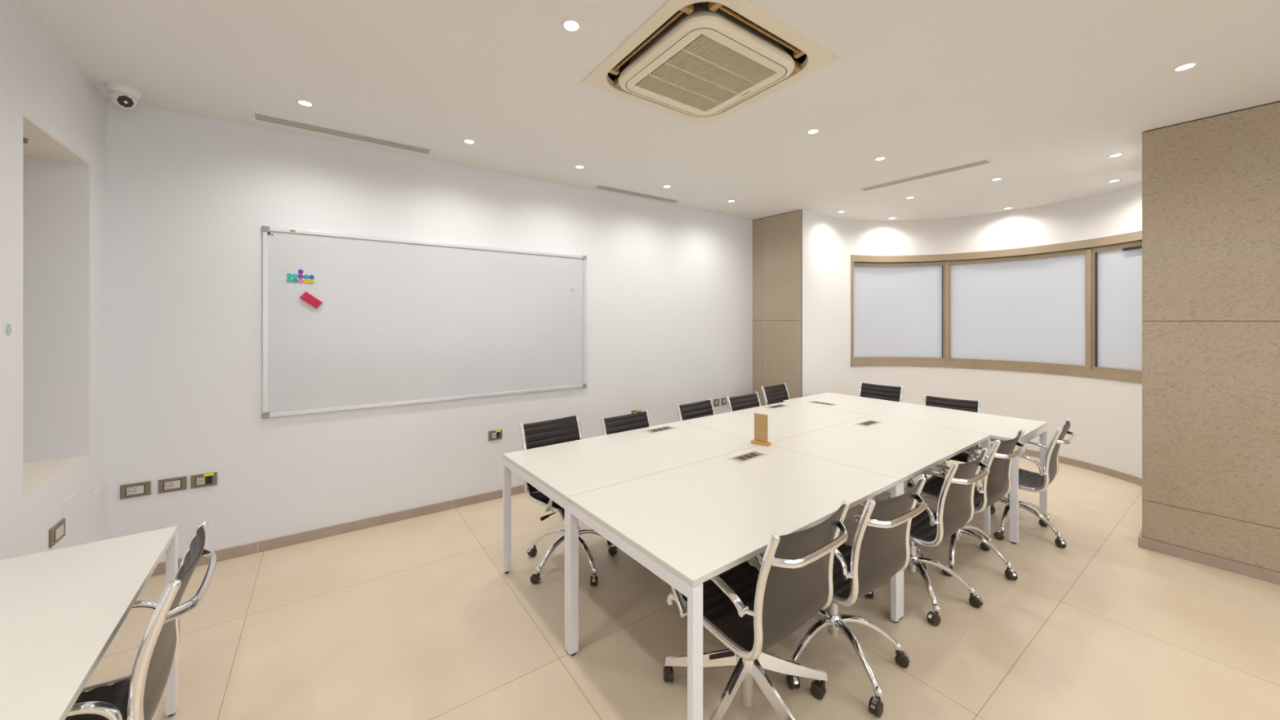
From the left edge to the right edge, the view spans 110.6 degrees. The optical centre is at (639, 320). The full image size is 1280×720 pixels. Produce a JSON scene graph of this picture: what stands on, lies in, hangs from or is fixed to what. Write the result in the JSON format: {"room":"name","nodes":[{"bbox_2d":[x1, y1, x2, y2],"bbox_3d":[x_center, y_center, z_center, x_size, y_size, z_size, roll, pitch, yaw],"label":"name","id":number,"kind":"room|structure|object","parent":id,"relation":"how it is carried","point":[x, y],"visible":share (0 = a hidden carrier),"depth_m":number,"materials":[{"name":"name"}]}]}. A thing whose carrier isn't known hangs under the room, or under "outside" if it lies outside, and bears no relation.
{"room":"conference room","nodes":[
{"label":"conference room","id":0,"kind":"room"},
{"bbox_2d":[0,0,106,559],"bbox_3d":[-1.063,0.130,-0.708,0.690,2.900,8.160,0,0,-37],"label":"wall","id":1,"kind":"structure","parent":0,"point":[39,81],"depth_m":1.94,"materials":[{"name":"white paint"}]},
{"bbox_2d":[5,323,11,335],"bbox_3d":[-2.501,0.035,1.757,0.003,0.048,0.036,0,0,-37],"label":"sticker","id":2,"kind":"object","parent":1,"relation":"attached to","point":[8,328],"visible":1,"depth_m":1.75,"materials":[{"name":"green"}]},
{"bbox_2d":[22,137,28,143],"bbox_3d":[-2.885,-0.844,2.078,0.024,0.024,0.024,0,0,-37],"label":"hook","id":3,"kind":"object","parent":1,"relation":"attached to","point":[24,140],"visible":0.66,"depth_m":2.08,"materials":[{"name":"metal"}]},
{"bbox_2d":[22,113,90,498],"bbox_3d":[-2.942,-0.061,2.035,0.359,1.614,0.740,0,0,-37],"label":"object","id":4,"kind":"structure","parent":1,"relation":"attached to","point":[56,179],"depth_m":2.35,"materials":[{"name":"paint"}]},
{"bbox_2d":[48,518,65,547],"bbox_3d":[-2.756,1.003,2.099,0.012,0.084,0.150,0,0,-37],"label":"wall switch","id":5,"kind":"object","parent":1,"relation":"attached to","point":[56,532],"visible":1,"depth_m":2.08,"materials":[{"name":"brown plastic"}]},
{"bbox_2d":[63,491,78,531],"bbox_3d":[-2.856,0.955,2.226,0.006,0.150,0.150,0,0,-37],"label":"switch plate","id":6,"kind":"object","parent":1,"relation":"attached to","point":[70,504],"visible":1,"depth_m":2.22,"materials":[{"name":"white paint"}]},
{"bbox_2d":[92,488,100,510],"bbox_3d":[-3.062,1.005,2.496,0.006,0.090,0.100,0,0,-37],"label":"switch plate","id":7,"kind":"object","parent":1,"relation":"attached to","point":[96,495],"visible":1,"depth_m":2.49,"materials":[{"name":"white paint"}]},
{"bbox_2d":[106,98,752,563],"bbox_3d":[-0.812,0.130,4.378,6.800,2.900,0.200,0,0,-34],"label":"wall","id":8,"kind":"structure","parent":0,"point":[190,198],"depth_m":3.21,"materials":[{"name":"white paint"}]},
{"bbox_2d":[120,480,151,499],"bbox_3d":[-3.072,1.032,2.700,0.128,0.084,0.014,0,0,-34],"label":"wall outlet","id":9,"kind":"object","parent":8,"relation":"attached to","point":[139,489],"visible":1,"depth_m":2.70,"materials":[{"name":"brown plastic"}]},
{"bbox_2d":[125,487,136,494],"bbox_3d":[-3.082,1.032,2.686,0.042,0.042,0.002,0,0,-35],"label":"socket","id":10,"kind":"object","parent":9,"relation":"attached to","point":[131,491],"depth_m":2.69,"materials":[{"name":"white plastic"}]},
{"bbox_2d":[158,475,186,493],"bbox_3d":[-2.941,1.033,2.789,0.126,0.084,0.014,0,0,-34],"label":"wall outlet","id":11,"kind":"object","parent":8,"relation":"attached to","point":[180,483],"visible":1,"depth_m":2.79,"materials":[{"name":"brown plastic"}]},
{"bbox_2d":[164,482,173,488],"bbox_3d":[-2.950,1.033,2.776,0.042,0.042,0.002,0,0,-34],"label":"socket","id":12,"kind":"object","parent":11,"relation":"attached to","point":[168,485],"depth_m":2.78,"materials":[{"name":"white plastic"}]},
{"bbox_2d":[191,471,217,488],"bbox_3d":[-2.822,1.034,2.869,0.124,0.084,0.016,0,0,-34],"label":"wall outlet","id":13,"kind":"object","parent":8,"relation":"attached to","point":[197,481],"visible":1,"depth_m":2.87,"materials":[{"name":"brown"}]},
{"bbox_2d":[195,477,204,484],"bbox_3d":[-2.832,1.034,2.857,0.042,0.042,0.002,0,0,-34],"label":"socket","id":14,"kind":"object","parent":13,"relation":"attached to","point":[200,481],"depth_m":2.86,"materials":[{"name":"white plastic"}]},
{"bbox_2d":[150,484,524,577],"bbox_3d":[-0.843,1.544,4.229,5.620,0.072,0.015,0,0,-34],"label":"baseboard","id":15,"kind":"structure","parent":8,"relation":"attached to","point":[231,553],"depth_m":3.28,"materials":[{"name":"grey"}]},
{"bbox_2d":[262,226,586,418],"bbox_3d":[-1.560,0.010,3.729,2.479,1.316,0.028,0,0,-34],"label":"whiteboard","id":16,"kind":"object","parent":8,"relation":"attached to","point":[397,322],"visible":1,"depth_m":3.55,"materials":[{"name":"plastic"}]},
{"bbox_2d":[286,278,292,282],"bbox_3d":[-2.459,-0.284,3.108,0.031,0.031,0.008,0,0,-34],"label":"magnet","id":17,"kind":"object","parent":16,"relation":"attached to","point":[289,280],"visible":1,"depth_m":3.11,"materials":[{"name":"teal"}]},
{"bbox_2d":[286,273,292,277],"bbox_3d":[-2.459,-0.317,3.108,0.031,0.031,0.008,0,0,-34],"label":"magnet","id":18,"kind":"object","parent":16,"relation":"attached to","point":[288,275],"visible":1,"depth_m":3.11,"materials":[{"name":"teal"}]},
{"bbox_2d":[292,273,297,278],"bbox_3d":[-2.433,-0.316,3.127,0.031,0.031,0.008,0,0,-34],"label":"magnet","id":19,"kind":"object","parent":16,"relation":"attached to","point":[295,275],"visible":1,"depth_m":3.12,"materials":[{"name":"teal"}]},
{"bbox_2d":[297,278,303,283],"bbox_3d":[-2.407,-0.282,3.144,0.031,0.031,0.008,0,0,-34],"label":"magnet","id":20,"kind":"object","parent":16,"relation":"attached to","point":[300,281],"visible":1,"depth_m":3.14,"materials":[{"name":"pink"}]},
{"bbox_2d":[299,291,322,308],"bbox_3d":[-2.351,-0.147,3.171,0.132,0.120,0.023,0,0,-34],"label":"eraser","id":21,"kind":"object","parent":16,"relation":"attached to","point":[307,297],"visible":1,"depth_m":3.16,"materials":[{"name":"red plastic"}]},
{"bbox_2d":[488,429,502,440],"bbox_3d":[-1.280,1.014,3.927,0.119,0.084,0.016,0,0,-34],"label":"wall outlet","id":22,"kind":"object","parent":8,"relation":"attached to","point":[495,434],"visible":1,"depth_m":3.92,"materials":[{"name":"brown plastic"}]},
{"bbox_2d":[631,409,640,413],"bbox_3d":[-0.038,1.006,4.777,0.121,0.084,0.016,0,0,-34],"label":"wall outlet","id":23,"kind":"object","parent":8,"relation":"attached to","point":[635,411],"visible":0.41,"depth_m":4.77,"materials":[{"name":"brown"}]},
{"bbox_2d":[713,398,719,406],"bbox_3d":[0.942,1.006,5.451,0.090,0.084,0.014,0,0,-34],"label":"wall outlet","id":24,"kind":"object","parent":8,"relation":"attached to","point":[716,402],"visible":1,"depth_m":5.44,"materials":[{"name":"brown plastic"}]},
{"bbox_2d":[720,397,726,404],"bbox_3d":[1.048,1.004,5.524,0.090,0.084,0.014,0,0,-34],"label":"wall outlet","id":25,"kind":"object","parent":8,"relation":"attached to","point":[723,401],"visible":0.96,"depth_m":5.51,"materials":[{"name":"brown"}]},
{"bbox_2d":[752,209,802,405],"bbox_3d":[1.703,0.097,5.549,0.026,2.826,0.715,0,0,-37],"label":"column","id":26,"kind":"structure","parent":8,"relation":"attached to","point":[777,240],"depth_m":5.52,"materials":[{"name":"wood"}]},
{"bbox_2d":[19,0,1279,221],"bbox_3d":[1.471,-1.370,1.369,10.400,0.100,8.800,0,0,-37],"label":"ceiling","id":27,"kind":"structure","parent":0,"point":[1045,91],"depth_m":2.52,"materials":[{"name":"paint"}]},
{"bbox_2d":[103,82,142,108],"bbox_3d":[-2.942,-1.264,2.524,0.140,0.111,0.140,0,0,29],"label":"security camera","id":28,"kind":"object","parent":27,"relation":"attached to","point":[123,96],"visible":1,"depth_m":2.49,"materials":[{"name":"white plastic"}]},
{"bbox_2d":[295,99,314,106],"bbox_3d":[-2.031,-1.317,2.689,0.092,0.005,0.092,0,0,-37],"label":"recessed light","id":29,"kind":"object","parent":27,"relation":"in","point":[304,103],"visible":1,"depth_m":2.69,"materials":[{"name":"white"}]},
{"bbox_2d":[248,111,435,155],"bbox_3d":[-2.063,-1.317,3.161,1.090,0.005,0.140,0,0,-36],"label":"ceiling vent","id":30,"kind":"object","parent":27,"relation":"in","point":[253,115],"visible":1,"depth_m":3.11,"materials":[{"name":"white plastic"}]},
{"bbox_2d":[462,138,475,144],"bbox_3d":[-1.257,-1.317,3.265,0.092,0.005,0.092,0,0,-37],"label":"recessed light","id":31,"kind":"object","parent":27,"relation":"in","point":[468,141],"visible":1,"depth_m":3.27,"materials":[{"name":"white"}]},
{"bbox_2d":[560,17,582,32],"bbox_3d":[-0.306,-1.317,1.982,0.092,0.005,0.092,0,0,-37],"label":"recessed light","id":32,"kind":"object","parent":27,"relation":"in","point":[571,25],"visible":1,"depth_m":1.98,"materials":[{"name":"paint"}]},
{"bbox_2d":[574,164,585,168],"bbox_3d":[-0.516,-1.317,3.803,0.092,0.005,0.092,0,0,-37],"label":"recessed light","id":33,"kind":"object","parent":27,"relation":"in","point":[578,166],"visible":1,"depth_m":3.80,"materials":[{"name":"white"}]},
{"bbox_2d":[591,184,682,204],"bbox_3d":[-0.010,-1.317,4.640,1.060,0.005,0.140,0,0,-34],"label":"ceiling vent","id":34,"kind":"object","parent":27,"relation":"in","point":[600,187],"visible":1,"depth_m":4.61,"materials":[{"name":"white plastic"}]},
{"bbox_2d":[662,185,671,188],"bbox_3d":[0.266,-1.317,4.360,0.092,0.005,0.092,0,0,-37],"label":"recessed light","id":35,"kind":"object","parent":27,"relation":"in","point":[663,186],"visible":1,"depth_m":4.36,"materials":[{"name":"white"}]},
{"bbox_2d":[581,0,839,126],"bbox_3d":[0.337,-1.349,2.338,0.950,0.161,0.950,0,0,-35],"label":"air conditioner","id":36,"kind":"object","parent":27,"relation":"attached to","point":[702,62],"visible":0.98,"depth_m":2.20,"materials":[{"name":"beige plastic"}]},
{"bbox_2d":[635,34,775,111],"bbox_3d":[0.337,-1.277,2.338,0.524,0.011,0.524,0,0,-35],"label":"grille","id":37,"kind":"object","parent":36,"relation":"attached to","point":[705,72],"depth_m":2.31,"materials":[{"name":"beige plastic"}]},
{"bbox_2d":[805,128,820,134],"bbox_3d":[1.206,-1.317,3.090,0.092,0.005,0.092,0,0,-37],"label":"recessed light","id":38,"kind":"object","parent":27,"relation":"in","point":[811,131],"visible":1,"depth_m":3.09,"materials":[{"name":"white"}]},
{"bbox_2d":[873,156,886,160],"bbox_3d":[1.955,-1.317,3.608,0.092,0.005,0.092,0,0,-37],"label":"recessed light","id":39,"kind":"object","parent":27,"relation":"in","point":[878,158],"visible":1,"depth_m":3.61,"materials":[{"name":"white"}]},
{"bbox_2d":[905,195,915,199],"bbox_3d":[2.896,-1.317,4.751,0.092,0.005,0.092,0,0,-37],"label":"recessed light","id":40,"kind":"object","parent":27,"relation":"in","point":[912,197],"visible":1,"depth_m":4.75,"materials":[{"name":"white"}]},
{"bbox_2d":[856,158,995,191],"bbox_3d":[2.560,-1.317,4.068,0.140,0.005,1.090,0,0,-38],"label":"ceiling vent","id":41,"kind":"object","parent":27,"relation":"in","point":[988,161],"visible":1,"depth_m":3.99,"materials":[{"name":"grey metal"}]},
{"bbox_2d":[990,177,1003,181],"bbox_3d":[3.326,-1.317,4.135,0.092,0.005,0.092,0,0,-37],"label":"recessed light","id":42,"kind":"object","parent":27,"relation":"in","point":[994,179],"visible":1,"depth_m":4.13,"materials":[{"name":"white"}]},
{"bbox_2d":[1107,178,1121,182],"bbox_3d":[4.473,-1.317,4.179,0.092,0.005,0.092,0,0,-37],"label":"recessed light","id":43,"kind":"object","parent":27,"relation":"in","point":[1117,180],"visible":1,"depth_m":4.18,"materials":[{"name":"white"}]},
{"bbox_2d":[1106,152,1124,157],"bbox_3d":[3.793,-1.317,3.536,0.092,0.005,0.092,0,0,-37],"label":"recessed light","id":44,"kind":"object","parent":27,"relation":"in","point":[1114,155],"visible":1,"depth_m":3.54,"materials":[{"name":"white"}]},
{"bbox_2d":[1171,61,1199,72],"bbox_3d":[2.833,-1.317,2.304,0.092,0.005,0.092,0,0,-37],"label":"recessed light","id":45,"kind":"object","parent":27,"relation":"in","point":[1184,67],"visible":1,"depth_m":2.30,"materials":[{"name":"white"}]},
{"bbox_2d":[84,449,1279,719],"bbox_3d":[1.372,1.620,1.294,10.150,0.080,8.800,0,0,-37],"label":"floor","id":46,"kind":"structure","parent":0,"point":[418,618],"depth_m":2.24,"materials":[{"name":"beige tile"}]},
{"bbox_2d":[0,525,177,719],"bbox_3d":[-1.770,1.208,0.953,0.853,0.745,1.498,0,0,-37],"label":"desk","id":47,"kind":"object","parent":46,"relation":"on","point":[61,610],"visible":0.97,"depth_m":1.28,"materials":[{"name":"beige laminate"}]},
{"bbox_2d":[65,520,217,719],"bbox_3d":[-1.568,1.135,1.163,0.640,0.889,0.584,0,0,-37],"label":"office chair","id":48,"kind":"object","parent":46,"relation":"on","point":[136,695],"visible":0.87,"depth_m":1.24,"materials":[{"name":"silver metal"}]},
{"bbox_2d":[519,413,617,586],"bbox_3d":[-0.463,1.133,2.888,0.600,0.894,0.672,0,0,-45],"label":"office chair","id":49,"kind":"object","parent":46,"relation":"on","point":[547,433],"visible":0.51,"depth_m":2.96,"materials":[{"name":"silver metal"}]},
{"bbox_2d":[600,409,651,544],"bbox_3d":[0.043,1.150,3.250,0.606,0.859,0.635,0,0,-31],"label":"office chair","id":50,"kind":"object","parent":46,"relation":"on","point":[615,424],"visible":0.07,"depth_m":3.44,"materials":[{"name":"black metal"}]},
{"bbox_2d":[502,421,761,651],"bbox_3d":[-0.005,1.208,2.894,1.503,0.745,0.853,0,0,-37],"label":"desk","id":51,"kind":"object","parent":46,"relation":"on","point":[560,471],"visible":0.61,"depth_m":2.74,"materials":[{"name":"beige laminate"}]},
{"bbox_2d":[642,425,678,433],"bbox_3d":[0.156,0.834,3.397,0.270,0.003,0.108,0,0,-39],"label":"box","id":52,"kind":"object","parent":51,"relation":"on","point":[655,430],"visible":1,"depth_m":3.39,"materials":[{"name":"grey"}]},
{"bbox_2d":[751,413,771,446],"bbox_3d":[0.817,0.733,2.995,0.124,0.205,0.048,0,0,39],"label":"card stand","id":53,"kind":"object","parent":51,"relation":"on","point":[761,420],"visible":1,"depth_m":2.99,"materials":[{"name":"brown wood"}]},
{"bbox_2d":[675,398,715,421],"bbox_3d":[0.649,1.153,3.776,0.602,0.854,0.656,0,0,-41],"label":"office chair","id":54,"kind":"object","parent":46,"relation":"on","point":[703,408],"visible":0.11,"depth_m":4.00,"materials":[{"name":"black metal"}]},
{"bbox_2d":[567,444,899,719],"bbox_3d":[0.511,1.208,2.215,1.503,0.745,0.850,0,0,-37],"label":"desk","id":55,"kind":"object","parent":46,"relation":"on","point":[689,525],"visible":0.91,"depth_m":2.00,"materials":[{"name":"beige laminate"}]},
{"bbox_2d":[727,450,768,462],"bbox_3d":[0.664,0.834,2.721,0.270,0.003,0.108,0,0,-39],"label":"power outlet","id":56,"kind":"object","parent":55,"relation":"on","point":[742,458],"visible":1,"depth_m":2.71,"materials":[{"name":"grey metal"}]},
{"bbox_2d":[725,391,761,412],"bbox_3d":[1.181,1.150,4.109,0.595,0.859,0.665,0,0,-38],"label":"office chair","id":57,"kind":"object","parent":46,"relation":"on","point":[753,400],"visible":0.09,"depth_m":4.33,"materials":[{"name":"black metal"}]},
{"bbox_2d":[662,500,849,719],"bbox_3d":[0.412,1.135,1.765,0.708,0.889,0.698,0,0,-37],"label":"office chair","id":58,"kind":"object","parent":46,"relation":"on","point":[749,607],"visible":0.92,"depth_m":1.63,"materials":[{"name":"grey fabric"}]},
{"bbox_2d":[760,382,790,404],"bbox_3d":[1.688,1.158,4.877,0.603,0.844,0.616,0,0,-39],"label":"office chair","id":59,"kind":"object","parent":46,"relation":"on","point":[773,394],"visible":0.15,"depth_m":5.07,"materials":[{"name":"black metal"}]},
{"bbox_2d":[681,401,871,442],"bbox_3d":[1.191,1.208,3.804,1.498,0.745,0.853,0,0,-37],"label":"desk","id":60,"kind":"object","parent":46,"relation":"on","point":[796,419],"visible":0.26,"depth_m":3.73,"materials":[{"name":"beige laminate"}]},
{"bbox_2d":[764,404,788,408],"bbox_3d":[1.330,0.834,4.308,0.270,0.003,0.108,0,0,-37],"label":"box","id":61,"kind":"object","parent":60,"relation":"on","point":[778,406],"visible":1,"depth_m":4.32,"materials":[{"name":"grey metal"}]},
{"bbox_2d":[762,476,926,717],"bbox_3d":[0.892,1.135,2.040,0.588,0.889,0.640,0,0,-35],"label":"office chair","id":62,"kind":"object","parent":46,"relation":"on","point":[880,548],"visible":0.66,"depth_m":1.86,"materials":[{"name":"black leather"}]},
{"bbox_2d":[771,415,990,619],"bbox_3d":[1.708,1.208,3.124,1.498,0.745,0.850,0,0,-37],"label":"desk","id":63,"kind":"object","parent":46,"relation":"on","point":[901,450],"visible":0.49,"depth_m":2.97,"materials":[{"name":"beige laminate"}]},
{"bbox_2d":[853,419,882,426],"bbox_3d":[1.858,0.834,3.604,0.270,0.003,0.108,0,0,-37],"label":"box","id":64,"kind":"object","parent":63,"relation":"on","point":[867,423],"visible":1,"depth_m":3.60,"materials":[{"name":"grey metal"}]},
{"bbox_2d":[857,381,903,402],"bbox_3d":[2.470,1.143,4.801,0.677,0.874,0.590,0,0,-38],"label":"office chair","id":65,"kind":"object","parent":46,"relation":"on","point":[895,393],"visible":0.12,"depth_m":4.95,"materials":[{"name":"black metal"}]},
{"bbox_2d":[783,392,1047,544],"bbox_3d":[2.428,1.208,4.147,0.878,0.745,1.913,0,0,-37],"label":"desk","id":66,"kind":"object","parent":46,"relation":"on","point":[1001,428],"visible":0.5,"depth_m":3.70,"materials":[{"name":"beige laminate"}]},
{"bbox_2d":[806,400,837,405],"bbox_3d":[1.837,0.834,4.474,0.108,0.003,0.270,0,0,-43],"label":"box","id":67,"kind":"object","parent":66,"relation":"on","point":[811,402],"visible":1,"depth_m":4.47,"materials":[{"name":"grey metal"}]},
{"bbox_2d":[852,448,990,626],"bbox_3d":[1.604,1.150,2.583,0.598,0.859,0.642,0,0,-36],"label":"office chair","id":68,"kind":"object","parent":46,"relation":"on","point":[955,508],"visible":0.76,"depth_m":2.39,"materials":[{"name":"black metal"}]},
{"bbox_2d":[906,394,981,486],"bbox_3d":[2.842,1.160,4.091,0.670,0.839,0.608,0,0,-44],"label":"office chair","id":69,"kind":"object","parent":46,"relation":"on","point":[950,403],"visible":0.32,"depth_m":4.19,"materials":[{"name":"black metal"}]},
{"bbox_2d":[903,429,1026,580],"bbox_3d":[2.127,1.140,2.925,0.610,0.879,0.595,0,0,-33],"label":"office chair","id":70,"kind":"object","parent":46,"relation":"on","point":[997,484],"visible":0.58,"depth_m":2.77,"materials":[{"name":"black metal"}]},
{"bbox_2d":[968,418,1075,547],"bbox_3d":[2.824,1.155,3.342,0.585,0.849,0.638,0,0,-40],"label":"office chair","id":71,"kind":"object","parent":46,"relation":"on","point":[1029,481],"visible":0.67,"depth_m":3.19,"materials":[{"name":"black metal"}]},
{"bbox_2d":[802,209,824,396],"bbox_3d":[1.847,0.130,5.787,0.495,2.900,0.920,0,0,-37],"label":"wall pier","id":72,"kind":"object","parent":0,"point":[813,224],"visible":0.29,"depth_m":5.41,"materials":[{"name":"white paint"}]},
{"bbox_2d":[824,182,1142,478],"bbox_3d":[3.902,0.130,5.173,3.294,2.900,1.305,0,0,38],"label":"wall","id":73,"kind":"structure","parent":0,"point":[1105,415],"depth_m":5.32,"materials":[{"name":"white paint"}]},
{"bbox_2d":[850,230,1142,383],"bbox_3d":[4.051,-0.130,5.253,2.842,1.460,0.873,0,0,41],"label":"window","id":74,"kind":"structure","parent":73,"relation":"in","point":[1074,308],"depth_m":5.36,"materials":[{"name":"brown"}]},
{"bbox_2d":[979,443,1142,486],"bbox_3d":[3.793,1.544,5.241,2.888,0.072,0.997,0,0,31],"label":"baseboard","id":75,"kind":"structure","parent":73,"relation":"attached to","point":[1126,477],"depth_m":4.65,"materials":[{"name":"beige wood"}]},
{"bbox_2d":[1142,132,1277,572],"bbox_3d":[5.478,0.130,2.119,1.914,2.900,3.945,0,0,-37],"label":"wall","id":76,"kind":"structure","parent":0,"point":[1142,132],"depth_m":2.87,"materials":[{"name":"stone"}]},
{"bbox_2d":[1137,528,1279,585],"bbox_3d":[5.336,1.545,2.021,1.658,0.070,3.960,0,0,-37],"label":"baseboard","id":77,"kind":"structure","parent":76,"relation":"attached to","point":[1255,572],"depth_m":2.85,"materials":[{"name":"brown wood"}]},
{"bbox_2d":[1142,101,1279,572],"bbox_3d":[4.706,0.097,1.531,0.027,2.826,3.943,0,0,-37],"label":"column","id":78,"kind":"structure","parent":76,"relation":"attached to","point":[1211,186],"depth_m":2.86,"materials":[{"name":"stone"}]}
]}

